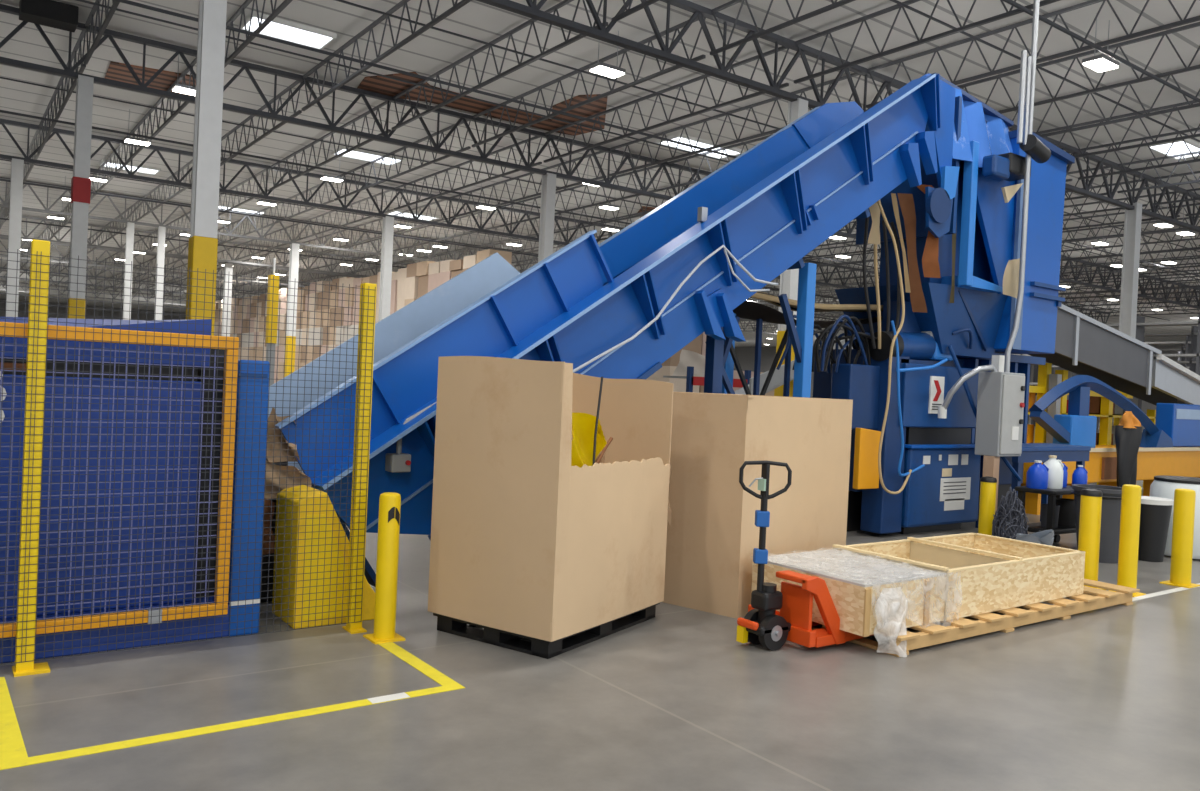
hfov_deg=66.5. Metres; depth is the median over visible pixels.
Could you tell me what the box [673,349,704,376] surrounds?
goods
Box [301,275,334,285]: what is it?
ceiling
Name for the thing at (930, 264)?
strap
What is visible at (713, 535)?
box
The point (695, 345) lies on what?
carton
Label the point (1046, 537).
scrap
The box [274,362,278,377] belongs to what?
carton
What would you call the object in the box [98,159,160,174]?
window
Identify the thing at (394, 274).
carton
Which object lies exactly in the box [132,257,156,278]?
ceiling
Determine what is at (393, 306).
carton
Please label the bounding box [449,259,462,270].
carton
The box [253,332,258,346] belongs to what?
carton
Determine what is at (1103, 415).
shelf
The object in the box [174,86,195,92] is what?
diffuser
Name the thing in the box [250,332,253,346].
carton
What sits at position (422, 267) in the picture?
carton
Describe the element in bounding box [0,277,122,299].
ceiling
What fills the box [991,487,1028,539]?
netting
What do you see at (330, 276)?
ceiling
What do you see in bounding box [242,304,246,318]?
carton
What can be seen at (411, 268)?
carton
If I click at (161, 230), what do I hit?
column
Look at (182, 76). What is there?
roof truss
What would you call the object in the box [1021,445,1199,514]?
machine
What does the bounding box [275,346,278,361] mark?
carton
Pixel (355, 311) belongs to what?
carton
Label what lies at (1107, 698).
floor
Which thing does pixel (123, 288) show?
ceiling
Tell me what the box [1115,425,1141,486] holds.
drape
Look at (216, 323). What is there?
carton
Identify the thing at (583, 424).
plastic bag
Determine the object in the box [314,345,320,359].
carton
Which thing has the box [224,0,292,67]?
roof truss
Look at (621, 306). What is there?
conveyor
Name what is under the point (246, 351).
carton
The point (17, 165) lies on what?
column
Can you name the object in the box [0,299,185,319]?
wall
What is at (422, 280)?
carton
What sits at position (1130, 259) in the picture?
column
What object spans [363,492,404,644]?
bollard
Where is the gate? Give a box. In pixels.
[0,322,238,637]
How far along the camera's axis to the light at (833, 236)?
38.43 m
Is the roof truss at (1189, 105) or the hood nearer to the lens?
the hood
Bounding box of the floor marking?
[0,642,464,769]
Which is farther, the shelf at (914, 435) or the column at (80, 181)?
the column at (80, 181)
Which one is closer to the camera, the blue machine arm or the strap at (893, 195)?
the strap at (893, 195)
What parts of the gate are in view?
rail, rail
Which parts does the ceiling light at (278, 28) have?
pane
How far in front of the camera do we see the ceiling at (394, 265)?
65.06 m
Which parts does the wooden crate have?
panel, lid, panel, panel, panel, panel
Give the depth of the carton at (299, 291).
62.23 m
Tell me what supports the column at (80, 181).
on the floor
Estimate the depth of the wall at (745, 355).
149.21 m
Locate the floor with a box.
[0,418,1199,790]
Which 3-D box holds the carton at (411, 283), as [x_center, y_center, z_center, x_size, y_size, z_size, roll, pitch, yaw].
[-9.464,-5.589,48.093,1.160,1.140,1.200,2,1,-36]
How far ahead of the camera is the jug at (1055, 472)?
10.36 m
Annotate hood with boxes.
[933,73,1013,167]
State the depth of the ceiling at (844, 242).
40.12 m
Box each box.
[428,356,673,641]
[662,392,852,618]
[938,355,1025,512]
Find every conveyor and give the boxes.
[267,73,961,586]
[1028,304,1199,442]
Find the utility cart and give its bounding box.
[1015,485,1075,545]
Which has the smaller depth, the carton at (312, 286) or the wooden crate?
the wooden crate
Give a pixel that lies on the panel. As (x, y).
(1180, 422)
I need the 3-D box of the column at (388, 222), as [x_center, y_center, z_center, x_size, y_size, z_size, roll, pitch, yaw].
[-8.690,-3.174,36.855,0.367,8.020,0.367,2,1,-36]
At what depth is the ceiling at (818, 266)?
53.65 m
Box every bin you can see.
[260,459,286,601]
[1026,424,1033,442]
[1028,393,1035,411]
[1066,400,1089,413]
[1071,484,1121,562]
[1090,396,1114,414]
[1096,433,1112,444]
[1112,426,1115,444]
[1114,398,1137,414]
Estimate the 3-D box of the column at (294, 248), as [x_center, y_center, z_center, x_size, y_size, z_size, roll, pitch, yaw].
[-15.440,-3.574,45.786,0.389,8.020,0.389,2,1,-36]
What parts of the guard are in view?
panel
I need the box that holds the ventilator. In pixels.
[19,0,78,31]
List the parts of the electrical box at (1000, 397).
post, door, label plate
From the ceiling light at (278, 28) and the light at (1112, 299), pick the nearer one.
the ceiling light at (278, 28)
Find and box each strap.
[868,201,880,243]
[891,193,910,292]
[897,193,926,312]
[917,184,939,277]
[949,219,956,302]
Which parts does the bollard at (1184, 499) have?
plate, post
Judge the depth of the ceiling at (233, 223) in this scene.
47.09 m
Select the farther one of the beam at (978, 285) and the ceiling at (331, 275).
the ceiling at (331, 275)
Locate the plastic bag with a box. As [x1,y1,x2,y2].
[571,413,606,467]
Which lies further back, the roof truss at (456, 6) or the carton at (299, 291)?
the carton at (299, 291)
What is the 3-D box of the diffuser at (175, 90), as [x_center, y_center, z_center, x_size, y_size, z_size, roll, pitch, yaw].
[-10.056,-7.383,22.310,0.640,0.030,0.170,2,1,-36]
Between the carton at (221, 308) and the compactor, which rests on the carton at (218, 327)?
the carton at (221, 308)
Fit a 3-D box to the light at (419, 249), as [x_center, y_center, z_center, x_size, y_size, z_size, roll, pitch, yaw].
[-9.255,-8.084,48.236,0.680,0.960,0.400,2,1,-36]
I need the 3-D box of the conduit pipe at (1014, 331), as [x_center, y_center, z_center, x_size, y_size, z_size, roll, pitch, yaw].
[5.125,-3.867,10.967,0.205,7.200,0.083,3,1,3]
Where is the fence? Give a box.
[0,239,376,676]
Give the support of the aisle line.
on the floor
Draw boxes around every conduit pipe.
[1004,0,1039,371]
[1017,50,1026,143]
[1023,56,1031,144]
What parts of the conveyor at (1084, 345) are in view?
leg, guard post, rail, guard post, rail, leg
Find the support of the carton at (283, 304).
on the carton at (282, 326)
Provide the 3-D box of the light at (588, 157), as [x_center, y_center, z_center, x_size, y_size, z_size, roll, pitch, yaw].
[-0.192,-7.485,30.353,0.680,0.960,0.400,2,1,-36]
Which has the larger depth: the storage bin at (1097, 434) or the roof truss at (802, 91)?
the roof truss at (802, 91)
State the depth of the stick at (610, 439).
6.26 m
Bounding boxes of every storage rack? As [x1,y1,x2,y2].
[1014,313,1199,423]
[1030,326,1197,425]
[1051,336,1190,373]
[1096,344,1185,429]
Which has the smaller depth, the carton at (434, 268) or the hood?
the hood
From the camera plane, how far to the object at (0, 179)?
39.75 m
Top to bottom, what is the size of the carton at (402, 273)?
0.570 m
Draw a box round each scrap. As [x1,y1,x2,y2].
[262,498,274,554]
[264,460,310,498]
[266,408,299,461]
[1016,529,1053,545]
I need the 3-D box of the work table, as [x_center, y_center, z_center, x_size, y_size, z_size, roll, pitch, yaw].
[5.755,1.205,12.164,1.800,1.100,0.600,2,1,-36]
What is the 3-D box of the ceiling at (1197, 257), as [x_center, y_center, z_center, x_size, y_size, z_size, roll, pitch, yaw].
[24.955,-6.456,41.156,0.072,0.900,9.823,2,1,-36]
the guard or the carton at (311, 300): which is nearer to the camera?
the guard
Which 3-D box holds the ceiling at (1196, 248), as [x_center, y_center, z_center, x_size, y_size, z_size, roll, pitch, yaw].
[22.977,-6.531,39.712,0.072,0.900,9.823,2,1,-36]
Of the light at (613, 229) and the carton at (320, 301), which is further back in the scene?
the carton at (320, 301)
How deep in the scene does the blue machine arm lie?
14.33 m
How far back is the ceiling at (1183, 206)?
35.50 m
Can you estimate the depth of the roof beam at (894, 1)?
18.52 m
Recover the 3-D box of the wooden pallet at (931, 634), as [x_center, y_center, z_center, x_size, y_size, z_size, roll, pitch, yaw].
[2.845,1.613,7.185,3.260,0.125,1.210,2,1,-36]
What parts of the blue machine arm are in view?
foot plate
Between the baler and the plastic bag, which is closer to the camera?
the plastic bag
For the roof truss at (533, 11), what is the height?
1.230 m
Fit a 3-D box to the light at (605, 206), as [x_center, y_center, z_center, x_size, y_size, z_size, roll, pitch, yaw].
[0.363,-7.501,34.346,0.680,0.960,0.400,2,1,-36]
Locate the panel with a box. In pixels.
[1155,403,1199,446]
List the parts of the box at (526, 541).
panel, torn panel, panel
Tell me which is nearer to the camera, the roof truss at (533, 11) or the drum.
the drum
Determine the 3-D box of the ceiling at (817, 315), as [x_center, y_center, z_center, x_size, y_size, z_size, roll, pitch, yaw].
[22.267,-6.898,86.955,12.057,1.230,0.170,2,1,-36]
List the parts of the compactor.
hood plate, corner post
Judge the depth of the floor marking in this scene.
4.12 m
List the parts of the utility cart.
leg, leg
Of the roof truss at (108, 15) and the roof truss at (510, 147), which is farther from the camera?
the roof truss at (510, 147)
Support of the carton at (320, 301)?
on the carton at (318, 312)
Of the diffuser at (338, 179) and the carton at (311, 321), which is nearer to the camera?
the diffuser at (338, 179)
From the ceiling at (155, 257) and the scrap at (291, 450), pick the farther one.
the ceiling at (155, 257)
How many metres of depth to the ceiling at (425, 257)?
54.13 m
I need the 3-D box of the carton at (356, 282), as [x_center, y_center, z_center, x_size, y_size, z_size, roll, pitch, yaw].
[-13.855,-6.652,54.281,1.160,0.456,1.200,2,1,-36]
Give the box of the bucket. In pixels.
[1138,496,1172,561]
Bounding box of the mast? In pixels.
[265,258,278,385]
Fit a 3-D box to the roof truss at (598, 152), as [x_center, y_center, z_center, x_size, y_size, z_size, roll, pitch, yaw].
[-3.041,-7.651,33.842,0.072,0.900,11.023,2,1,-36]
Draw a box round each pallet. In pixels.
[433,603,659,658]
[778,579,1139,656]
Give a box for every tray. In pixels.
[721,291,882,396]
[733,300,882,328]
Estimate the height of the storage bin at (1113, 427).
0.410 m
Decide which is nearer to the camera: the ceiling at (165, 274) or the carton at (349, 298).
the carton at (349, 298)
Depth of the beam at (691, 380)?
18.80 m
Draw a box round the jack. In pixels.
[736,460,937,650]
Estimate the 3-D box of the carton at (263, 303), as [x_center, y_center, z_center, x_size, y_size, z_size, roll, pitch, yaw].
[-25.036,-6.523,69.725,1.160,1.140,1.200,2,1,-36]
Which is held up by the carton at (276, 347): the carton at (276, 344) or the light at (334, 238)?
the carton at (276, 344)
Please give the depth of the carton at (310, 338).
60.24 m
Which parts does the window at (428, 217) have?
pane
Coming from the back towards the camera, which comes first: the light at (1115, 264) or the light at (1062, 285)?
the light at (1062, 285)
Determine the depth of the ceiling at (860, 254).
48.93 m
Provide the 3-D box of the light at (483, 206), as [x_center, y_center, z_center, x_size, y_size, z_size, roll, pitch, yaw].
[-4.397,-7.729,35.450,0.680,0.960,0.400,2,1,-36]
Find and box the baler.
[776,73,1074,533]
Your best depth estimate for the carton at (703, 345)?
27.05 m
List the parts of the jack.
release lever, arm, control stem, head plate, cross plate, arm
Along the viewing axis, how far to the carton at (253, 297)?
71.42 m
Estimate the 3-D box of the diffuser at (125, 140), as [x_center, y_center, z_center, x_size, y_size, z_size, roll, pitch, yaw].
[-13.978,-7.617,27.613,0.640,0.030,0.170,2,1,-36]
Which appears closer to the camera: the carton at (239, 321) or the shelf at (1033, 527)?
the shelf at (1033, 527)
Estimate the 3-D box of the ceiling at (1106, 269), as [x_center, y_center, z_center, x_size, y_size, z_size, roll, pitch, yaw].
[24.654,-6.605,54.050,0.072,0.900,11.023,2,1,-36]
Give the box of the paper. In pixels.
[595,451,604,462]
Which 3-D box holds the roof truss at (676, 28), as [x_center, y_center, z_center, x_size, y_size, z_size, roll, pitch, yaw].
[-0.762,-7.427,22.391,0.072,0.900,9.823,2,1,-36]
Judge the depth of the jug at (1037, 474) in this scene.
10.27 m
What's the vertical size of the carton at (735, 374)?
1.140 m
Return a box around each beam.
[663,366,750,391]
[890,0,1199,142]
[941,275,1002,292]
[1002,0,1199,102]
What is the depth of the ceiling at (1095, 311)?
71.05 m
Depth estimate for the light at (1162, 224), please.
32.84 m
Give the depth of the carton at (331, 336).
57.12 m
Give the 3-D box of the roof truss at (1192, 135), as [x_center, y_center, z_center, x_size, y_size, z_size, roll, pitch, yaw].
[15.246,-6.688,21.205,0.072,0.900,10.623,2,1,-36]
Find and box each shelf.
[663,376,686,378]
[905,427,970,443]
[1015,485,1073,495]
[1025,522,1075,534]
[1028,412,1155,418]
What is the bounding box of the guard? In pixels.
[272,485,374,628]
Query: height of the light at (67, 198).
0.960 m
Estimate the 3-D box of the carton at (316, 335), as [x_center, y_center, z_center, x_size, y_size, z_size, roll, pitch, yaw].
[-17.781,-3.803,59.407,1.160,1.140,1.200,2,1,-36]
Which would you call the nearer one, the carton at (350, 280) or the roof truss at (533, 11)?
the roof truss at (533, 11)
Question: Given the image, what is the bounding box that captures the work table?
[975,443,1090,527]
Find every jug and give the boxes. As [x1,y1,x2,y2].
[1026,460,1048,488]
[1044,455,1063,488]
[1060,460,1067,486]
[1072,465,1087,483]
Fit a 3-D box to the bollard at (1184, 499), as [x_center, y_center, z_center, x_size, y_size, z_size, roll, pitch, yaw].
[5.477,1.330,8.600,0.255,0.900,0.255,2,1,-36]
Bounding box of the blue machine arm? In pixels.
[1029,375,1172,447]
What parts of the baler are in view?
pump motor, tank lid, hydraulic tank, chute post, chute plate, gear motor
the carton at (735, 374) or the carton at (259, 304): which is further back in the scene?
the carton at (259, 304)
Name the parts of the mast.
post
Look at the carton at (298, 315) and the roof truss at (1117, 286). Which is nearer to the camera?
the roof truss at (1117, 286)
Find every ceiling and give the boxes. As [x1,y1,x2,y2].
[0,0,1199,346]
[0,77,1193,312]
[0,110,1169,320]
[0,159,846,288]
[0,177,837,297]
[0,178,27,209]
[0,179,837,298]
[0,190,9,228]
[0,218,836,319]
[0,254,309,294]
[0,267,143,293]
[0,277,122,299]
[21,247,30,267]
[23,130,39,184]
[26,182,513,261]
[37,222,53,239]
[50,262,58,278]
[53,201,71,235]
[60,253,69,271]
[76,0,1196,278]
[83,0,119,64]
[86,266,95,279]
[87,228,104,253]
[90,144,123,200]
[92,278,109,293]
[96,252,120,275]
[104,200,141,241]
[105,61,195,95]
[110,271,123,287]
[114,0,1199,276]
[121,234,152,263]
[123,288,222,305]
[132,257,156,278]
[140,274,165,289]
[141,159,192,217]
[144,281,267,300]
[148,284,169,298]
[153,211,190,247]
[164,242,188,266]
[166,263,187,281]
[170,278,186,292]
[174,289,186,300]
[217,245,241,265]
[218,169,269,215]
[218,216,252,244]
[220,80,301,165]
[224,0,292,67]
[232,268,268,287]
[232,283,259,296]
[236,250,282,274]
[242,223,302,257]
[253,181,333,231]
[260,274,302,290]
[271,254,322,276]
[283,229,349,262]
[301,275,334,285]
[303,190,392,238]
[305,259,359,281]
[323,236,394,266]
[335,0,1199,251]
[336,265,394,277]
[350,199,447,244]
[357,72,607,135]
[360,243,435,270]
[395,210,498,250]
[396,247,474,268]
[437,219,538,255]
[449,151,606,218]
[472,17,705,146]
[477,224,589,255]
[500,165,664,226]
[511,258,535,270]
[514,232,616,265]
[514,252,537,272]
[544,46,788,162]
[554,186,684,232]
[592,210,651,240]
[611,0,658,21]
[637,206,655,214]
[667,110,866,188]
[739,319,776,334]
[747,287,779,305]
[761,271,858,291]
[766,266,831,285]
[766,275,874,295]
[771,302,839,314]
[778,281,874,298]
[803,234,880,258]
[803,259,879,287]
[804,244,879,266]
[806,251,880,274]
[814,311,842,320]
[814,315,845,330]
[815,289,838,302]
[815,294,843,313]
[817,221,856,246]
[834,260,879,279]
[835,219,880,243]
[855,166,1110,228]
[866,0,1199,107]
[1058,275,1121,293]
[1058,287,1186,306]
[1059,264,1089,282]
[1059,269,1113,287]
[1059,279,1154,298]
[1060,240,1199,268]
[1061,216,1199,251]
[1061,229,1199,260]
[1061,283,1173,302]
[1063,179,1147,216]
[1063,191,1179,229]
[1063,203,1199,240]
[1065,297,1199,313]
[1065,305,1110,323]
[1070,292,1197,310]
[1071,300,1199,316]
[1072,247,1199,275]
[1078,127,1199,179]
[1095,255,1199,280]
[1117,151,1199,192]
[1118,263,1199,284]
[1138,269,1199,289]
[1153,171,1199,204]
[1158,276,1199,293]
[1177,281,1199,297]
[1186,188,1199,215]
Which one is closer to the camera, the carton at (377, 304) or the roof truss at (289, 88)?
the roof truss at (289, 88)
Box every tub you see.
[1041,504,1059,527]
[1056,498,1075,526]
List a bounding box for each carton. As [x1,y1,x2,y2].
[214,322,217,334]
[215,309,218,321]
[217,322,220,334]
[218,300,222,308]
[218,308,221,321]
[230,320,233,333]
[233,306,237,318]
[234,299,241,305]
[235,320,237,333]
[237,319,241,332]
[237,333,240,346]
[238,305,241,318]
[238,347,240,359]
[241,347,244,359]
[242,297,246,304]
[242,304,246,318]
[242,319,246,332]
[242,333,245,346]
[245,347,247,359]
[246,333,249,346]
[247,304,249,318]
[249,347,254,359]
[250,303,256,317]
[250,318,254,332]
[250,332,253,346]
[252,296,259,302]
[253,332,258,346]
[254,317,258,331]
[254,347,258,360]
[256,302,261,316]
[258,332,264,346]
[258,347,262,360]
[259,316,263,331]
[260,294,266,301]
[261,302,264,316]
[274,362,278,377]
[275,330,279,345]
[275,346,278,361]
[278,362,283,377]
[279,314,285,329]
[279,330,284,345]
[279,346,283,361]
[280,298,285,313]
[281,288,286,298]
[295,346,301,362]
[295,362,300,370]
[296,329,301,345]
[297,295,304,312]
[297,312,302,328]
[298,288,304,295]
[301,328,308,344]
[301,345,307,362]
[302,311,309,328]
[304,286,309,294]
[305,294,309,310]
[307,345,313,362]
[308,328,314,344]
[309,293,317,310]
[309,310,315,327]
[310,282,316,293]
[314,327,322,344]
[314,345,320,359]
[316,281,331,292]
[316,310,322,327]
[318,292,323,309]
[321,345,327,354]
[323,291,330,309]
[323,309,330,326]
[323,327,329,344]
[324,283,331,290]
[329,326,335,344]
[330,289,338,308]
[330,308,335,326]
[332,278,338,289]
[335,326,344,344]
[336,307,343,325]
[338,289,344,307]
[339,277,352,288]
[343,306,352,325]
[344,287,353,306]
[344,325,350,340]
[346,277,356,287]
[350,325,358,337]
[352,305,359,324]
[353,278,362,286]
[354,286,359,305]
[362,277,368,282]
[369,275,377,283]
[375,303,378,322]
[377,282,379,302]
[390,301,396,314]
[391,280,396,300]
[392,272,397,279]
[396,300,404,310]
[397,279,404,300]
[398,268,406,279]
[404,276,417,299]
[404,298,415,305]
[406,263,417,277]
[416,261,433,276]
[417,275,428,298]
[428,261,439,274]
[428,273,438,291]
[438,271,450,285]
[440,259,453,271]
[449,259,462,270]
[451,269,462,278]
[463,255,476,268]
[476,249,511,263]
[646,366,698,392]
[661,334,701,365]
[699,386,703,392]
[701,332,705,355]
[733,370,753,390]
[760,372,773,395]
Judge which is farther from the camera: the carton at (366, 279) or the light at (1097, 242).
the carton at (366, 279)
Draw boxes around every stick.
[592,377,602,465]
[596,437,612,463]
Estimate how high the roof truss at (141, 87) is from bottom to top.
1.230 m
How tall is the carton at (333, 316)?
1.140 m
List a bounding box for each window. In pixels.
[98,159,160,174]
[219,204,266,213]
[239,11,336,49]
[331,146,403,165]
[386,209,438,220]
[655,133,743,158]
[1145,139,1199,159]
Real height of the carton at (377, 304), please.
1.140 m
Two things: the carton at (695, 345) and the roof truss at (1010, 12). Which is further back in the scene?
the carton at (695, 345)
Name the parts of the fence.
foot plate, post, foot plate, post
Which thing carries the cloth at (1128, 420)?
on the drape
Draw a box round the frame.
[1028,363,1155,485]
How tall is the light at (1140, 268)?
0.960 m
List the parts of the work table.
leg, leg, leg, leg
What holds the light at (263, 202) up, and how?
hanging from the ceiling at (433, 50)
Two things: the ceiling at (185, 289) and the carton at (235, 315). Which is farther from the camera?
the ceiling at (185, 289)
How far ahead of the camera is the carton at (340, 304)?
56.14 m
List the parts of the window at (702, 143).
pane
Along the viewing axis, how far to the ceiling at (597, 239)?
41.33 m
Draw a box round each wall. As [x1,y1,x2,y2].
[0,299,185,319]
[734,344,1181,422]
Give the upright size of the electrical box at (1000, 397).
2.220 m
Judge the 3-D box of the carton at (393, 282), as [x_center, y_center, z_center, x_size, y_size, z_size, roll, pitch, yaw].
[-10.922,-5.677,50.171,1.160,1.140,1.200,2,1,-36]
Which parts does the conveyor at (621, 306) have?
tail plate, rail, frame, leg, leg, leg, head plate, head plate, bearing plate, guard plate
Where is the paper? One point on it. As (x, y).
(603, 458)
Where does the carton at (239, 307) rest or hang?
on the carton at (239, 321)
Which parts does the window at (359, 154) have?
pane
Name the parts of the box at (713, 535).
panel, panel, panel, panel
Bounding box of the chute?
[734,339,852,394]
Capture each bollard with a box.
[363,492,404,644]
[978,476,996,534]
[1078,489,1106,589]
[1109,484,1145,596]
[1160,488,1199,587]
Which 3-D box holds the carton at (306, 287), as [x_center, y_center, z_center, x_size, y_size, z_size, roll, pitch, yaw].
[-19.069,-7.021,61.472,1.160,0.570,1.200,2,1,-36]
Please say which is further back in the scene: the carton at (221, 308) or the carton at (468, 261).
the carton at (221, 308)
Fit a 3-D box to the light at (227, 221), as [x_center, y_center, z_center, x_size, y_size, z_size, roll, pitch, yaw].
[-17.218,-8.377,41.683,0.680,0.960,0.400,2,1,-36]
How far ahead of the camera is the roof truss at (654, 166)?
34.60 m
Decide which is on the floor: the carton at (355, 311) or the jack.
the jack
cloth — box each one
[1003,259,1019,298]
[1119,411,1140,427]
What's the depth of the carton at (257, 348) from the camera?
70.45 m
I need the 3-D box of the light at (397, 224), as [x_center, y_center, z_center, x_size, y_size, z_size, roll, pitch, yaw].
[-8.779,-7.984,40.789,0.680,0.960,0.400,2,1,-36]
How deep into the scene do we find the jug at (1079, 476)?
10.62 m
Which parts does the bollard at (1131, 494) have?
plate, post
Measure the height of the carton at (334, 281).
0.707 m
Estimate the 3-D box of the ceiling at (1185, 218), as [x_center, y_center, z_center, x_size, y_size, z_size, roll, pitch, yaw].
[20.998,-6.605,38.269,0.072,0.900,9.823,2,1,-36]
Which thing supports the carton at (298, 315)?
on the carton at (298, 334)
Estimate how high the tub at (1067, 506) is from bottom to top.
0.300 m
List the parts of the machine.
door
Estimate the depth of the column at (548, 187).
27.95 m
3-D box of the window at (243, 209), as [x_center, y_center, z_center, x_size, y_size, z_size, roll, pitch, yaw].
[-17.227,-8.889,43.758,2.220,0.120,1.120,2,1,-36]
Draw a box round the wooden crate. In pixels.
[751,532,1085,656]
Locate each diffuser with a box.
[125,140,148,145]
[126,139,149,144]
[173,89,194,95]
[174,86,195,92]
[323,177,342,181]
[590,68,618,77]
[596,66,623,75]
[1083,61,1107,71]
[1093,58,1117,69]
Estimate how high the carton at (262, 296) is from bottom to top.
0.570 m
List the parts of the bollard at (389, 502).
plate, post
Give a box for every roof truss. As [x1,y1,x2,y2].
[0,4,712,199]
[0,118,623,244]
[0,237,363,286]
[21,216,408,276]
[38,31,85,152]
[122,57,196,166]
[269,101,390,189]
[301,0,471,110]
[334,120,470,200]
[391,0,607,129]
[394,136,541,209]
[476,0,1199,232]
[608,73,860,176]
[710,0,854,55]
[794,0,1059,83]
[958,22,1199,113]
[1008,75,1199,136]
[1035,100,1199,157]
[1059,255,1199,308]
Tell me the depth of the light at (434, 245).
46.34 m
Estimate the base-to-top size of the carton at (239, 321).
1.140 m
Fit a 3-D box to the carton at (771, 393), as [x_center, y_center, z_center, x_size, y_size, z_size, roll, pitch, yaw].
[5.151,-0.167,29.611,1.160,1.140,1.200,2,1,-36]
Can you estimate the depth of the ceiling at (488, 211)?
44.03 m
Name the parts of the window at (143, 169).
pane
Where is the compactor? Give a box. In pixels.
[0,317,269,662]
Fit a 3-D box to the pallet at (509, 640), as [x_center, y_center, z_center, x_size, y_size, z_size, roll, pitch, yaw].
[-0.328,1.481,6.191,0.946,0.122,1.379,3,1,32]
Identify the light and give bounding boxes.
[47,200,64,219]
[62,176,70,200]
[90,167,107,181]
[114,246,125,260]
[124,109,150,145]
[172,54,195,95]
[218,215,230,223]
[252,241,264,258]
[257,190,276,205]
[320,162,343,181]
[333,223,348,240]
[340,261,352,265]
[365,245,378,260]
[394,208,411,228]
[417,232,431,251]
[432,228,447,247]
[476,183,495,209]
[506,226,521,245]
[582,157,602,186]
[589,31,625,77]
[599,184,619,209]
[601,212,619,231]
[829,234,846,239]
[835,240,850,257]
[1059,274,1069,287]
[1082,13,1119,71]
[1091,227,1108,245]
[1107,287,1118,300]
[1110,247,1121,266]
[1139,251,1146,270]
[1153,201,1173,227]
[1161,244,1176,263]
[1176,210,1194,235]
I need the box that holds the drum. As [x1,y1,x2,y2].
[1149,475,1199,558]
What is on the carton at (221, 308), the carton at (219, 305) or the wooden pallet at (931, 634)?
the carton at (219, 305)
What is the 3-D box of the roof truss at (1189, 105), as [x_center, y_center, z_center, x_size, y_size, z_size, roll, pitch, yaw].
[13.268,-6.762,19.762,0.072,0.900,10.623,2,1,-36]
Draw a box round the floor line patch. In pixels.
[367,692,409,703]
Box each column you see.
[6,158,23,316]
[67,75,93,318]
[123,222,134,319]
[154,226,165,319]
[185,0,226,335]
[221,263,232,349]
[284,243,299,376]
[378,216,393,321]
[538,173,555,262]
[774,98,807,396]
[1113,202,1141,425]
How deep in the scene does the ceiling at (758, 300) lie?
65.28 m

